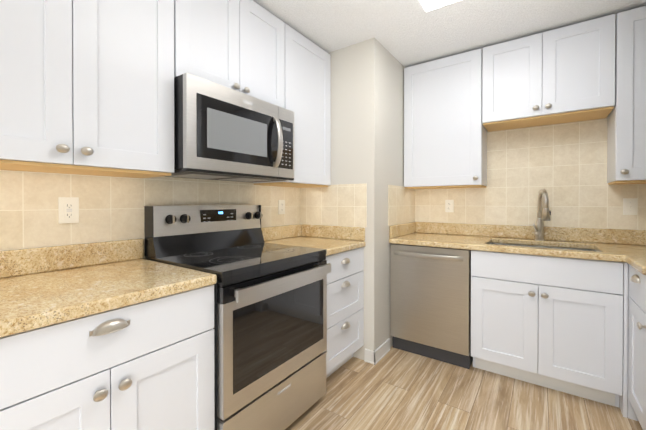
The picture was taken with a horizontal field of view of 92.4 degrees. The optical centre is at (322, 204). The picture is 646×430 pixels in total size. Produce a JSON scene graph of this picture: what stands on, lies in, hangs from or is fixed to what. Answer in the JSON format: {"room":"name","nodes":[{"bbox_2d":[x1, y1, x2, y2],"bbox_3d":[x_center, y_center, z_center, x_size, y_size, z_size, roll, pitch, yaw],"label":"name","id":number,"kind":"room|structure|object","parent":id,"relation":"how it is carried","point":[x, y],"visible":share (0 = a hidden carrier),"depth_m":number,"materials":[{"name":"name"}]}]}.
{"room":"kitchen","nodes":[
{"label":"kitchen","id":0,"kind":"room"},
{"bbox_2d":[0,170,299,258],"bbox_3d":[-1.397,-0.017,1.119,0.100,2.440,5.828,0,0,35],"label":"wall","id":1,"kind":"structure","parent":0,"point":[105,241],"depth_m":1.44,"materials":[{"name":"beige tile"}]},
{"bbox_2d":[58,197,78,223],"bbox_3d":[-1.137,0.027,1.386,0.010,0.116,0.072,0,0,35],"label":"outlet","id":2,"kind":"object","parent":1,"relation":"attached to","point":[68,209],"visible":1,"depth_m":1.38,"materials":[{"name":"white plastic"}]},
{"bbox_2d":[0,0,173,177],"bbox_3d":[-1.039,-0.675,1.222,0.350,1.081,0.776,0,0,35],"label":"upper cabinet","id":3,"kind":"object","parent":1,"relation":"attached to","point":[86,87],"visible":1,"depth_m":1.18,"materials":[{"name":"white wood"}]},
{"bbox_2d":[174,0,284,107],"bbox_3d":[-0.594,-0.914,1.852,0.350,0.610,0.762,0,0,35],"label":"upper cabinet","id":4,"kind":"object","parent":1,"relation":"attached to","point":[238,45],"visible":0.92,"depth_m":1.73,"materials":[{"name":"white wood"}]},
{"bbox_2d":[165,72,293,181],"bbox_3d":[-0.548,-0.379,1.823,0.464,0.450,0.756,0,0,35],"label":"over-the-range microwave","id":5,"kind":"object","parent":4,"relation":"attached to","point":[223,133],"visible":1,"depth_m":1.61,"materials":[{"name":"silver metal"}]},
{"bbox_2d":[278,200,284,213],"bbox_3d":[-0.336,0.022,2.524,0.009,0.116,0.072,0,0,35],"label":"electrical outlet","id":6,"kind":"object","parent":1,"relation":"attached to","point":[281,206],"visible":1,"depth_m":2.52,"materials":[{"name":"white plastic"}]},
{"bbox_2d":[253,23,330,187],"bbox_3d":[-0.213,-0.682,2.394,0.350,1.081,0.552,0,0,35],"label":"upper cabinet","id":7,"kind":"object","parent":1,"relation":"attached to","point":[308,82],"visible":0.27,"depth_m":2.31,"materials":[{"name":"white wood"}]},
{"bbox_2d":[309,38,409,359],"bbox_3d":[0.353,-0.028,2.895,0.716,2.440,0.908,0,0,35],"label":"column","id":8,"kind":"structure","parent":0,"point":[367,111],"depth_m":2.42,"materials":[{"name":"grey paint"}]},
{"bbox_2d":[300,183,414,226],"bbox_3d":[0.353,0.005,2.892,0.720,0.334,0.912,0,0,35],"label":"tile column","id":9,"kind":"structure","parent":8,"relation":"attached to","point":[339,205],"depth_m":2.56,"materials":[{"name":"beige tile"}]},
{"bbox_2d":[364,338,389,364],"bbox_3d":[0.432,1.147,2.444,0.094,0.095,0.286,0,0,35],"label":"baseboard","id":10,"kind":"structure","parent":8,"relation":"attached to","point":[377,355],"depth_m":2.35,"materials":[{"name":"white wood"}]},
{"bbox_2d":[253,0,645,67],"bbox_3d":[-0.224,-1.282,0.284,2.970,0.100,6.028,0,0,35],"label":"ceiling","id":11,"kind":"structure","parent":0,"point":[406,33],"depth_m":2.09,"materials":[{"name":"white paint"}]},
{"bbox_2d":[419,0,459,11],"bbox_3d":[0.564,-1.236,1.321,0.610,0.004,1.220,0,0,35],"label":"ceiling light panel","id":12,"kind":"object","parent":11,"relation":"attached to","point":[428,5],"visible":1,"depth_m":1.91,"materials":[{"name":"white"}]},
{"bbox_2d":[285,346,642,429],"bbox_3d":[-0.224,1.258,0.300,2.970,0.100,6.028,0,0,35],"label":"floor","id":13,"kind":"structure","parent":0,"point":[395,389],"depth_m":1.86,"materials":[{"name":"brown wood"}]},
{"bbox_2d":[0,285,214,429],"bbox_3d":[-0.912,0.767,1.147,0.656,0.872,0.762,0,0,35],"label":"base cabinet","id":14,"kind":"object","parent":13,"relation":"on","point":[147,365],"visible":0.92,"depth_m":0.99,"materials":[{"name":"white wood"}]},
{"bbox_2d":[0,224,365,337],"bbox_3d":[-0.757,0.255,1.375,0.642,0.146,2.854,0,0,35],"label":"countertop","id":15,"kind":"structure","parent":14,"relation":"on","point":[43,287],"depth_m":1.22,"materials":[{"name":"stone"}]},
{"bbox_2d":[144,205,330,429],"bbox_3d":[-0.440,0.603,1.754,0.714,1.192,0.756,0,0,35],"label":"range","id":16,"kind":"object","parent":13,"relation":"on","point":[270,325],"visible":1,"depth_m":1.59,"materials":[{"name":"grey metal"}]},
{"bbox_2d":[325,247,363,377],"bbox_3d":[-0.089,0.760,2.317,0.653,0.872,0.550,0,0,35],"label":"base cabinet","id":17,"kind":"object","parent":13,"relation":"on","point":[345,309],"visible":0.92,"depth_m":2.14,"materials":[{"name":"white wood"}]},
{"bbox_2d":[390,244,472,368],"bbox_3d":[0.953,0.758,2.599,0.596,0.872,0.648,0,0,35],"label":"dishwasher","id":18,"kind":"object","parent":13,"relation":"on","point":[430,302],"visible":0.88,"depth_m":2.35,"materials":[{"name":"grey metal"}]},
{"bbox_2d":[471,250,622,407],"bbox_3d":[1.539,0.760,2.212,0.788,0.872,0.656,0,0,35],"label":"base cabinet","id":19,"kind":"object","parent":13,"relation":"on","point":[554,323],"visible":0.9,"depth_m":1.94,"materials":[{"name":"white wood"}]},
{"bbox_2d":[389,222,645,274],"bbox_3d":[1.454,0.250,2.057,2.044,0.146,1.000,0,0,35],"label":"countertop","id":20,"kind":"structure","parent":19,"relation":"on","point":[627,246],"depth_m":2.32,"materials":[{"name":"stone"}]},
{"bbox_2d":[533,189,550,240],"bbox_3d":[1.640,0.082,2.325,0.111,0.398,0.251,0,0,35],"label":"faucet","id":21,"kind":"object","parent":20,"relation":"on","point":[538,226],"visible":1,"depth_m":2.38,"materials":[{"name":"silver metal"}]},
{"bbox_2d":[490,243,596,251],"bbox_3d":[1.539,0.467,2.208,0.684,0.288,0.464,0,0,35],"label":"sink","id":22,"kind":"object","parent":20,"relation":"in","point":[544,247],"visible":0.02,"depth_m":2.37,"materials":[{"name":"grey metal"}]},
{"bbox_2d":[619,262,637,420],"bbox_3d":[2.135,0.763,1.812,0.645,0.872,0.622,0,0,35],"label":"cabinet filler","id":23,"kind":"object","parent":13,"relation":"on","point":[626,408],"visible":0.19,"depth_m":1.74,"materials":[{"name":"white wood"}]},
{"bbox_2d":[628,265,645,429],"bbox_3d":[1.842,0.765,1.405,0.656,0.872,0.375,0,0,35],"label":"base cabinet","id":24,"kind":"object","parent":13,"relation":"on","point":[637,348],"visible":0.96,"depth_m":1.58,"materials":[{"name":"white wood"}]},
{"bbox_3d":[1.483,-0.027,2.715,2.970,2.440,0.100,0,0,35],"label":"wall","id":25,"kind":"structure","parent":0,"visible":0},
{"bbox_2d":[415,116,645,229],"bbox_3d":[1.745,-0.245,2.465,2.054,0.840,0.004,0,0,35],"label":"tiled wall","id":26,"kind":"structure","parent":25,"relation":"attached to","point":[564,165],"depth_m":2.45,"materials":[{"name":"beige tile"}]},
{"bbox_2d":[404,48,486,188],"bbox_3d":[1.066,-0.684,2.722,0.629,1.081,0.350,0,0,35],"label":"upper cabinet","id":27,"kind":"object","parent":26,"relation":"attached to","point":[445,138],"visible":1,"depth_m":2.59,"materials":[{"name":"white wood"}]},
{"bbox_2d":[445,200,453,211],"bbox_3d":[1.169,0.016,2.864,0.072,0.116,0.009,0,0,35],"label":"electrical outlet","id":28,"kind":"object","parent":26,"relation":"attached to","point":[449,205],"visible":1,"depth_m":2.86,"materials":[{"name":"white plastic"}]},
{"bbox_2d":[482,14,614,131],"bbox_3d":[1.640,-0.923,2.316,0.766,0.599,0.350,0,0,35],"label":"upper cabinet","id":29,"kind":"object","parent":26,"relation":"attached to","point":[565,74],"visible":1,"depth_m":2.18,"materials":[{"name":"white wood"}]},
{"bbox_2d":[607,6,645,184],"bbox_3d":[2.088,-0.680,2.002,0.323,1.081,0.350,0,0,35],"label":"upper cabinet","id":30,"kind":"object","parent":26,"relation":"attached to","point":[626,142],"visible":1,"depth_m":1.94,"materials":[{"name":"white wood"}]},
{"bbox_2d":[623,198,637,214],"bbox_3d":[2.151,0.017,2.166,0.072,0.116,0.020,0,0,35],"label":"light switch","id":31,"kind":"object","parent":26,"relation":"attached to","point":[630,206],"visible":1,"depth_m":2.17,"materials":[{"name":"white plastic"}]}
]}

